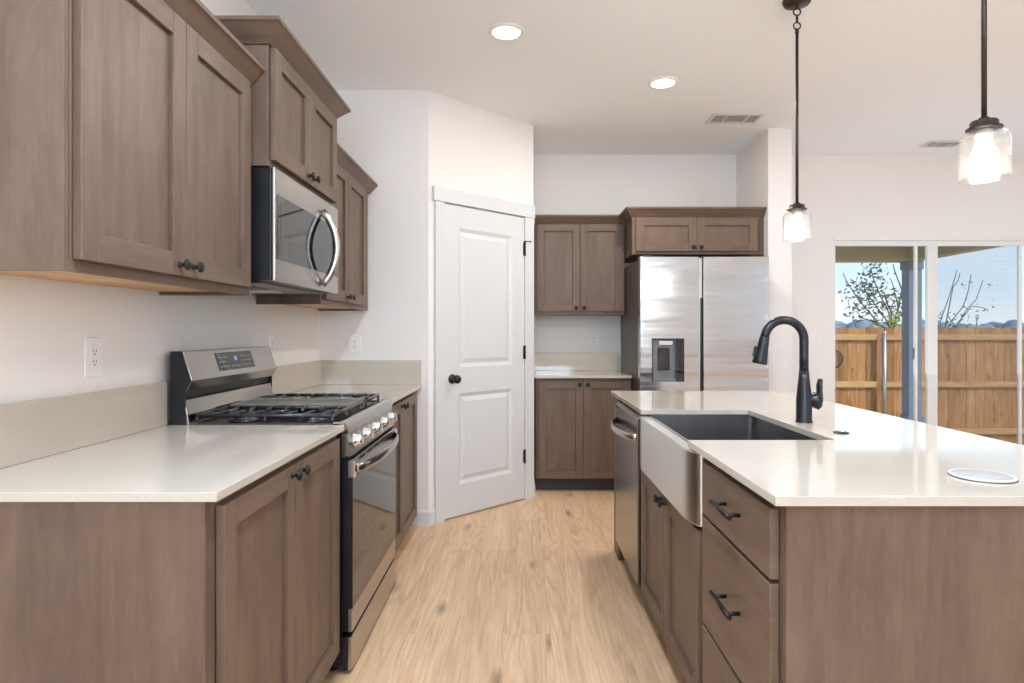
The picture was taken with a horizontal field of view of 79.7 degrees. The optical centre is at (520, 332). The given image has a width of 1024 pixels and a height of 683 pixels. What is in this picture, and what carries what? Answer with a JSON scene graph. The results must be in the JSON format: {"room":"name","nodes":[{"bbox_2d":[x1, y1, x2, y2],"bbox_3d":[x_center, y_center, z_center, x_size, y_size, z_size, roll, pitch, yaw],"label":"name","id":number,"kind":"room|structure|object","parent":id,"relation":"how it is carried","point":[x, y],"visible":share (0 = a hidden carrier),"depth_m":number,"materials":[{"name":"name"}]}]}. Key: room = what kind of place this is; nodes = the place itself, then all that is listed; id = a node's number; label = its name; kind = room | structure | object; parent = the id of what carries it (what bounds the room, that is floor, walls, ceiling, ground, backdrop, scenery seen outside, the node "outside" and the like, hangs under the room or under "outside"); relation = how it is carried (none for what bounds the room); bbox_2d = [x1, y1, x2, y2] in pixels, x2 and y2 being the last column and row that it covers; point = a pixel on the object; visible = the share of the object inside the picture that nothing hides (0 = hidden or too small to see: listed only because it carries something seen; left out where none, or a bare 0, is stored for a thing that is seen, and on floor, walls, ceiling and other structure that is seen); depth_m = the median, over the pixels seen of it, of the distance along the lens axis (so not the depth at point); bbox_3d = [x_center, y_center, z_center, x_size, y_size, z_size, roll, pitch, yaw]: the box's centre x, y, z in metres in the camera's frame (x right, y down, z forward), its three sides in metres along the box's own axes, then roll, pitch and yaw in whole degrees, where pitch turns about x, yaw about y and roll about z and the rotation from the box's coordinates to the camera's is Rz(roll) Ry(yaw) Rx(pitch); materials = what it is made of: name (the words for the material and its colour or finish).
{"room":"kitchen","nodes":[
{"label":"kitchen","id":0,"kind":"room"},
{"bbox_2d":[0,0,318,424],"bbox_3d":[-1.326,-0.156,0.240,0.120,2.743,7.480,0,0,0],"label":"wall","id":1,"kind":"structure","parent":0,"point":[45,324],"depth_m":1.94,"materials":[{"name":"white paint"}]},
{"bbox_2d":[0,382,166,468],"bbox_3d":[-1.255,0.251,1.711,0.018,0.152,0.912,0,0,0],"label":"backsplash","id":2,"kind":"structure","parent":1,"relation":"attached to","point":[30,430],"depth_m":1.72,"materials":[{"name":"beige stone"}]},
{"bbox_2d":[84,337,101,377],"bbox_3d":[-1.262,0.074,1.816,0.007,0.116,0.072,0,0,0],"label":"outlet","id":3,"kind":"object","parent":1,"relation":"attached to","point":[92,346],"visible":1,"depth_m":1.81,"materials":[{"name":"white plastic"}]},
{"bbox_2d":[90,346,98,368],"bbox_3d":[-1.259,0.074,1.816,0.002,0.068,0.034,0,0,0],"label":"receptacle","id":4,"kind":"object","parent":3,"relation":"attached to","point":[94,350],"depth_m":1.81,"materials":[{"name":"white plastic"}]},
{"bbox_2d":[0,0,264,294],"bbox_3d":[-1.081,-0.530,1.695,0.364,0.802,0.936,0,0,0],"label":"upper cabinet","id":5,"kind":"object","parent":1,"relation":"attached to","point":[125,125],"visible":1,"depth_m":1.49,"materials":[{"name":"brown wood"}]},
{"bbox_2d":[268,335,274,356],"bbox_3d":[-1.262,0.071,3.120,0.007,0.116,0.072,0,0,0],"label":"outlet","id":6,"kind":"object","parent":1,"relation":"attached to","point":[271,338],"visible":0.91,"depth_m":3.12,"materials":[{"name":"white plastic"}]},
{"bbox_2d":[271,339,273,352],"bbox_3d":[-1.259,0.071,3.120,0.002,0.068,0.034,0,0,0],"label":"receptacle","id":7,"kind":"object","parent":6,"relation":"attached to","point":[272,340],"depth_m":3.12,"materials":[{"name":"white plastic"}]},
{"bbox_2d":[214,15,350,206],"bbox_3d":[-1.045,-0.838,2.550,0.436,0.497,0.892,0,0,0],"label":"upper cabinet","id":8,"kind":"object","parent":1,"relation":"attached to","point":[296,109],"visible":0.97,"depth_m":2.33,"materials":[{"name":"brown wood"}]},
{"bbox_2d":[249,167,339,294],"bbox_3d":[-1.025,-0.378,2.550,0.474,0.415,0.758,0,0,0],"label":"microwave","id":9,"kind":"object","parent":8,"relation":"attached to","point":[295,241],"visible":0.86,"depth_m":2.34,"materials":[{"name":"silver metal"}]},
{"bbox_2d":[272,360,320,393],"bbox_3d":[-1.255,0.251,3.392,0.018,0.152,0.914,0,0,0],"label":"backsplash","id":10,"kind":"structure","parent":1,"relation":"attached to","point":[289,378],"depth_m":3.42,"materials":[{"name":"beige stone"}]},
{"bbox_2d":[256,143,377,310],"bbox_3d":[-1.081,-0.533,3.420,0.364,0.797,0.965,0,0,0],"label":"upper cabinet","id":11,"kind":"object","parent":1,"relation":"attached to","point":[354,185],"visible":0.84,"depth_m":3.36,"materials":[{"name":"brown wood"}]},
{"bbox_2d":[319,90,427,524],"bbox_3d":[-0.922,-0.156,3.925,0.688,2.743,0.110,0,0,0],"label":"wall","id":12,"kind":"structure","parent":0,"point":[385,132],"depth_m":3.87,"materials":[{"name":"white paint"}]},
{"bbox_2d":[349,335,359,352],"bbox_3d":[-1.043,0.076,3.866,0.072,0.116,0.007,0,0,0],"label":"outlet","id":13,"kind":"object","parent":12,"relation":"attached to","point":[354,340],"visible":1,"depth_m":3.86,"materials":[{"name":"white plastic"}]},
{"bbox_2d":[352,339,356,349],"bbox_3d":[-1.043,0.076,3.863,0.034,0.068,0.002,0,0,0],"label":"receptacle","id":14,"kind":"object","parent":13,"relation":"attached to","point":[354,341],"depth_m":3.86,"materials":[{"name":"white plastic"}]},
{"bbox_2d":[418,509,434,525],"bbox_3d":[-0.587,1.170,3.869,0.108,0.092,0.034,0,0,-18],"label":"baseboard","id":15,"kind":"structure","parent":12,"relation":"attached to","point":[425,517],"depth_m":3.86,"materials":[{"name":"white wood"}]},
{"bbox_2d":[428,90,532,509],"bbox_3d":[-0.278,-0.156,4.240,0.946,2.743,0.110,0,0,-44],"label":"wall","id":16,"kind":"structure","parent":0,"point":[474,149],"depth_m":4.10,"materials":[{"name":"white paint"}]},
{"bbox_2d":[432,185,534,523],"bbox_3d":[-0.258,0.144,4.237,0.916,2.144,0.122,0,0,-44],"label":"trim","id":17,"kind":"structure","parent":16,"relation":"attached to","point":[441,196],"depth_m":3.94,"materials":[{"name":"white wood"}]},
{"bbox_2d":[445,204,531,518],"bbox_3d":[-0.203,0.188,4.201,0.759,2.031,0.106,0,0,-44],"label":"door","id":18,"kind":"structure","parent":16,"relation":"in","point":[485,251],"depth_m":4.19,"materials":[{"name":"white wood"}]},
{"bbox_2d":[322,477,684,682],"bbox_3d":[2.325,1.276,0.910,7.450,0.120,9.020,0,0,0],"label":"floor","id":19,"kind":"structure","parent":0,"point":[537,589],"depth_m":2.69,"materials":[{"name":"brown wood"}]},
{"bbox_2d":[0,435,339,682],"bbox_3d":[-0.930,0.781,1.713,0.666,0.866,0.902,0,0,0],"label":"base cabinet","id":20,"kind":"object","parent":19,"relation":"on","point":[243,586],"visible":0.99,"depth_m":1.26,"materials":[{"name":"brown wood"}]},
{"bbox_2d":[0,382,343,501],"bbox_3d":[-0.942,0.262,1.711,0.644,0.172,0.912,0,0,0],"label":"countertop","id":21,"kind":"structure","parent":20,"relation":"on","point":[117,444],"depth_m":1.60,"materials":[{"name":"beige stone"}]},
{"bbox_2d":[170,346,398,670],"bbox_3d":[-0.889,0.642,2.551,0.702,1.148,0.758,0,0,0],"label":"range","id":22,"kind":"object","parent":19,"relation":"on","point":[225,386],"visible":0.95,"depth_m":2.36,"materials":[{"name":"silver metal"}]},
{"bbox_2d":[190,400,376,424],"bbox_3d":[-0.902,0.335,2.551,0.535,0.025,0.758,0,0,0],"label":"cooktop","id":23,"kind":"object","parent":22,"relation":"in","point":[363,408],"depth_m":2.26,"materials":[{"name":"black metal"}]},
{"bbox_2d":[391,390,416,552],"bbox_3d":[-0.930,0.781,3.402,0.666,0.866,0.928,0,0,0],"label":"base cabinet","id":24,"kind":"object","parent":19,"relation":"on","point":[405,408],"visible":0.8,"depth_m":3.42,"materials":[{"name":"brown wood"}]},
{"bbox_2d":[272,360,421,402],"bbox_3d":[-0.942,0.262,3.401,0.644,0.172,0.933,0,0,0],"label":"countertop","id":25,"kind":"structure","parent":24,"relation":"on","point":[393,380],"depth_m":3.85,"materials":[{"name":"beige stone"}]},
{"bbox_2d":[534,378,630,489],"bbox_3d":[0.480,0.781,4.947,0.724,0.866,0.660,0,0,0],"label":"base cabinet","id":26,"kind":"object","parent":19,"relation":"on","point":[574,437],"visible":0.91,"depth_m":4.66,"materials":[{"name":"brown wood"}]},
{"bbox_2d":[534,353,631,377],"bbox_3d":[0.473,0.262,4.953,0.744,0.172,0.650,0,0,0],"label":"countertop","id":27,"kind":"structure","parent":26,"relation":"on","point":[546,365],"depth_m":5.26,"materials":[{"name":"beige stone"}]},
{"bbox_2d":[614,396,624,559],"bbox_3d":[0.837,0.781,3.341,0.627,0.866,0.147,0,0,0],"label":"filler panel","id":28,"kind":"object","parent":19,"relation":"on","point":[617,550],"visible":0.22,"depth_m":3.37,"materials":[{"name":"brown wood"}]},
{"bbox_2d":[610,401,640,585],"bbox_3d":[0.786,0.785,2.963,0.688,0.862,0.600,0,0,0],"label":"dishwasher","id":29,"kind":"object","parent":19,"relation":"on","point":[627,420],"visible":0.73,"depth_m":2.88,"materials":[{"name":"silver metal"}]},
{"bbox_2d":[641,459,707,682],"bbox_3d":[0.821,0.781,2.212,0.659,0.866,0.887,0,0,0],"label":"base cabinet","id":30,"kind":"object","parent":19,"relation":"on","point":[671,545],"visible":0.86,"depth_m":2.11,"materials":[{"name":"brown wood"}]},
{"bbox_2d":[621,255,768,390],"bbox_3d":[1.308,0.332,4.769,0.915,1.768,0.863,0,0,0],"label":"refrigerator","id":31,"kind":"object","parent":19,"relation":"on","point":[688,323],"visible":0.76,"depth_m":4.35,"materials":[{"name":"metal"}]},
{"bbox_2d":[703,460,782,682],"bbox_3d":[0.816,0.781,1.516,0.668,0.866,0.497,0,0,0],"label":"base cabinet","id":32,"kind":"object","parent":19,"relation":"on","point":[743,531],"visible":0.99,"depth_m":1.45,"materials":[{"name":"brown wood"}]},
{"bbox_2d":[611,391,1023,505],"bbox_3d":[0.984,0.338,2.332,0.950,0.020,2.216,0,0,0],"label":"countertop","id":33,"kind":"structure","parent":32,"relation":"on","point":[883,459],"depth_m":1.62,"materials":[{"name":"beige stone"}]},
{"bbox_2d":[640,415,816,526],"bbox_3d":[0.747,0.462,2.204,0.500,0.226,0.851,0,0,0],"label":"farmhouse sink","id":34,"kind":"object","parent":33,"relation":"in","point":[666,458],"visible":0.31,"depth_m":2.27,"materials":[{"name":"silver metal"}]},
{"bbox_2d":[647,415,816,441],"bbox_3d":[0.768,0.462,2.211,0.457,0.226,0.838,0,0,0],"label":"basin","id":35,"kind":"object","parent":34,"relation":"in","point":[685,428],"depth_m":2.60,"materials":[{"name":"silver metal"}]},
{"bbox_2d":[752,316,822,422],"bbox_3d":[0.974,0.134,2.238,0.256,0.388,0.060,0,0,0],"label":"faucet","id":36,"kind":"object","parent":33,"relation":"on","point":[805,400],"visible":1,"depth_m":2.22,"materials":[{"name":"black metal"}]},
{"bbox_2d":[833,430,848,433],"bbox_3d":[1.042,0.323,1.994,0.048,0.009,0.048,0,0,0],"label":"switch","id":37,"kind":"object","parent":33,"relation":"on","point":[836,431],"visible":1,"depth_m":1.98,"materials":[{"name":"silver metal"}]},
{"bbox_2d":[947,468,1018,483],"bbox_3d":[1.045,0.324,1.389,0.129,0.006,0.129,0,0,0],"label":"outlet","id":38,"kind":"object","parent":33,"relation":"on","point":[977,475],"visible":1,"depth_m":1.37,"materials":[{"name":"white plastic"}]},
{"bbox_2d":[783,506,1023,682],"bbox_3d":[0.866,0.781,1.258,0.648,0.866,0.017,0,0,0],"label":"end panel","id":39,"kind":"object","parent":19,"relation":"on","point":[872,594],"visible":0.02,"depth_m":1.25,"materials":[{"name":"brown wood"}]},
{"bbox_2d":[245,0,1023,154],"bbox_3d":[2.325,-1.627,0.910,7.450,0.200,9.020,0,0,0],"label":"ceiling","id":40,"kind":"structure","parent":0,"point":[877,77],"depth_m":3.52,"materials":[{"name":"white paint"}]},
{"bbox_2d":[488,22,523,40],"bbox_3d":[-0.070,-1.522,3.115,0.184,0.010,0.184,0,0,0],"label":"recessed light","id":41,"kind":"object","parent":40,"relation":"in","point":[503,31],"visible":1,"depth_m":3.10,"materials":[{"name":"white plastic"}]},
{"bbox_2d":[648,76,678,88],"bbox_3d":[0.873,-1.522,3.750,0.184,0.010,0.184,0,0,0],"label":"recessed light","id":42,"kind":"object","parent":40,"relation":"in","point":[663,82],"visible":1,"depth_m":3.74,"materials":[{"name":"white plastic"}]},
{"bbox_2d":[705,113,764,123],"bbox_3d":[1.530,-1.522,4.380,0.360,0.008,0.200,0,0,0],"label":"ceiling vent","id":43,"kind":"object","parent":40,"relation":"in","point":[716,118],"visible":1,"depth_m":4.38,"materials":[{"name":"white metal"}]},
{"bbox_2d":[782,0,811,240],"bbox_3d":[1.272,-0.975,2.820,0.128,1.104,0.128,0,0,0],"label":"pendant light","id":44,"kind":"object","parent":40,"relation":"hanging from","point":[797,224],"visible":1,"depth_m":2.81,"materials":[{"name":"black metal"}]},
{"bbox_2d":[792,210,801,215],"bbox_3d":[1.272,-0.547,2.820,0.042,0.024,0.042,0,0,0],"label":"socket","id":45,"kind":"object","parent":44,"relation":"attached to","point":[794,212],"depth_m":2.80,"materials":[{"name":"white plastic"}]},
{"bbox_2d":[919,141,966,147],"bbox_3d":[3.420,-1.522,4.970,0.280,0.008,0.160,0,0,0],"label":"ceiling vent","id":46,"kind":"object","parent":40,"relation":"in","point":[932,144],"visible":1,"depth_m":4.97,"materials":[{"name":"white metal"}]},
{"bbox_2d":[956,0,1013,184],"bbox_3d":[1.285,-0.975,1.700,0.128,1.104,0.128,0,0,0],"label":"pendant light","id":47,"kind":"object","parent":40,"relation":"hanging from","point":[984,153],"visible":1,"depth_m":1.69,"materials":[{"name":"black metal"}]},
{"bbox_2d":[975,128,993,140],"bbox_3d":[1.285,-0.547,1.700,0.042,0.024,0.042,0,0,0],"label":"socket","id":48,"kind":"object","parent":47,"relation":"attached to","point":[981,134],"depth_m":1.69,"materials":[{"name":"white plastic"}]},
{"bbox_2d":[736,128,791,392],"bbox_3d":[1.946,-0.156,4.939,0.177,2.743,0.682,0,0,0],"label":"wall","id":49,"kind":"structure","parent":0,"point":[764,166],"depth_m":4.60,"materials":[{"name":"white paint"}]},
{"bbox_2d":[533,155,1023,401],"bbox_3d":[2.325,-0.156,5.350,7.450,2.743,0.140,0,0,0],"label":"wall","id":50,"kind":"structure","parent":0,"point":[844,195],"depth_m":5.28,"materials":[{"name":"white paint"}]},
{"bbox_2d":[535,353,618,369],"bbox_3d":[0.473,0.251,5.269,0.744,0.152,0.018,0,0,0],"label":"backsplash","id":51,"kind":"structure","parent":50,"relation":"attached to","point":[544,361],"depth_m":5.26,"materials":[{"name":"beige stone"}]},
{"bbox_2d":[534,215,624,315],"bbox_3d":[0.484,-0.542,5.098,0.733,0.800,0.357,0,0,0],"label":"upper cabinet","id":52,"kind":"object","parent":50,"relation":"attached to","point":[579,259],"visible":0.98,"depth_m":4.97,"materials":[{"name":"brown wood"}]},
{"bbox_2d":[590,333,597,346],"bbox_3d":[0.636,0.066,5.276,0.072,0.116,0.007,0,0,0],"label":"outlet","id":53,"kind":"object","parent":50,"relation":"attached to","point":[593,336],"visible":1,"depth_m":5.27,"materials":[{"name":"white plastic"}]},
{"bbox_2d":[592,336,595,343],"bbox_3d":[0.636,0.066,5.273,0.034,0.068,0.002,0,0,0],"label":"receptacle","id":54,"kind":"object","parent":53,"relation":"attached to","point":[593,337],"depth_m":5.27,"materials":[{"name":"white plastic"}]},
{"bbox_2d":[620,207,765,262],"bbox_3d":[1.324,-0.768,4.947,1.056,0.352,0.661,0,0,0],"label":"upper cabinet","id":55,"kind":"object","parent":50,"relation":"attached to","point":[700,232],"visible":0.99,"depth_m":4.65,"materials":[{"name":"brown wood"}]},
{"bbox_2d":[808,334,820,347],"bbox_3d":[2.530,0.076,5.275,0.120,0.116,0.008,0,0,0],"label":"light switch","id":56,"kind":"object","parent":50,"relation":"attached to","point":[814,339],"visible":0.84,"depth_m":5.27,"materials":[{"name":"white plastic"}]},
{"bbox_2d":[833,237,1023,444],"bbox_3d":[3.946,0.198,5.342,2.508,2.035,0.136,0,0,0],"label":"door","id":57,"kind":"structure","parent":50,"relation":"in","point":[931,244],"depth_m":5.31,"materials":[{"name":"white plastic"}]},
{"label":"outside","id":58,"kind":"structure","parent":0,"visible":0},
{"bbox_3d":[14.000,1.866,32.715,52.000,0.200,54.570,0,0,0],"label":"ground","id":59,"kind":"structure","parent":58,"visible":0},
{"bbox_2d":[838,263,901,327],"bbox_3d":[7.645,0.072,13.085,1.606,3.399,1.670,0,0,-20],"label":"tree","id":60,"kind":"object","parent":59,"relation":"on","point":[876,291],"visible":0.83,"depth_m":13.17,"materials":[{"name":"green plant"}]},
{"bbox_2d":[869,306,901,328],"bbox_3d":[6.639,0.645,11.081,0.759,2.253,0.560,0,0,36],"label":"shrub","id":61,"kind":"object","parent":59,"relation":"on","point":[897,315],"visible":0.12,"depth_m":11.11,"materials":[{"name":"green plant"}]},
{"bbox_2d":[882,327,1023,443],"bbox_3d":[8.279,0.838,9.457,5.442,1.845,0.128,0,0,0],"label":"fence","id":62,"kind":"object","parent":59,"relation":"on","point":[977,367],"visible":0.63,"depth_m":9.50,"materials":[{"name":"brown wood"}]},
{"bbox_2d":[835,327,883,412],"bbox_3d":[4.721,0.824,9.489,1.829,1.814,0.062,0,0,0],"label":"gate","id":63,"kind":"object","parent":62,"relation":"attached to","point":[858,352],"visible":0.3,"depth_m":9.50,"materials":[{"name":"brown wood"}]},
{"bbox_2d":[922,270,997,328],"bbox_3d":[10.036,0.181,13.637,2.242,3.182,0.904,0,0,-10],"label":"tree","id":64,"kind":"object","parent":59,"relation":"on","point":[948,312],"visible":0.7,"depth_m":13.69,"materials":[{"name":"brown plant"}]},
{"bbox_3d":[3.300,1.521,6.965,4.600,0.490,3.070,0,0,0],"label":"patio slab","id":65,"kind":"object","parent":59,"relation":"on","visible":0},
{"bbox_2d":[900,261,923,422],"bbox_3d":[5.282,0.162,8.280,0.205,2.224,0.190,0,0,0],"label":"patio column","id":66,"kind":"structure","parent":65,"relation":"on","point":[906,267],"depth_m":8.20,"materials":[{"name":"blue paint"}]},
{"bbox_2d":[835,246,1002,262],"bbox_3d":[3.000,-1.148,6.945,4.800,0.392,3.030,0,0,0],"label":"roof","id":67,"kind":"structure","parent":66,"relation":"on","point":[843,254],"depth_m":8.18,"materials":[{"name":"beige paint"}]},
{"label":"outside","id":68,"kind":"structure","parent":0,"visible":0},
{"bbox_2d":[835,320,1023,328],"bbox_3d":[327.742,-1.744,426.893,556.150,13.919,47.870,0,0,0],"label":"mountain","id":69,"kind":"structure","parent":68,"point":[1011,324],"depth_m":417.24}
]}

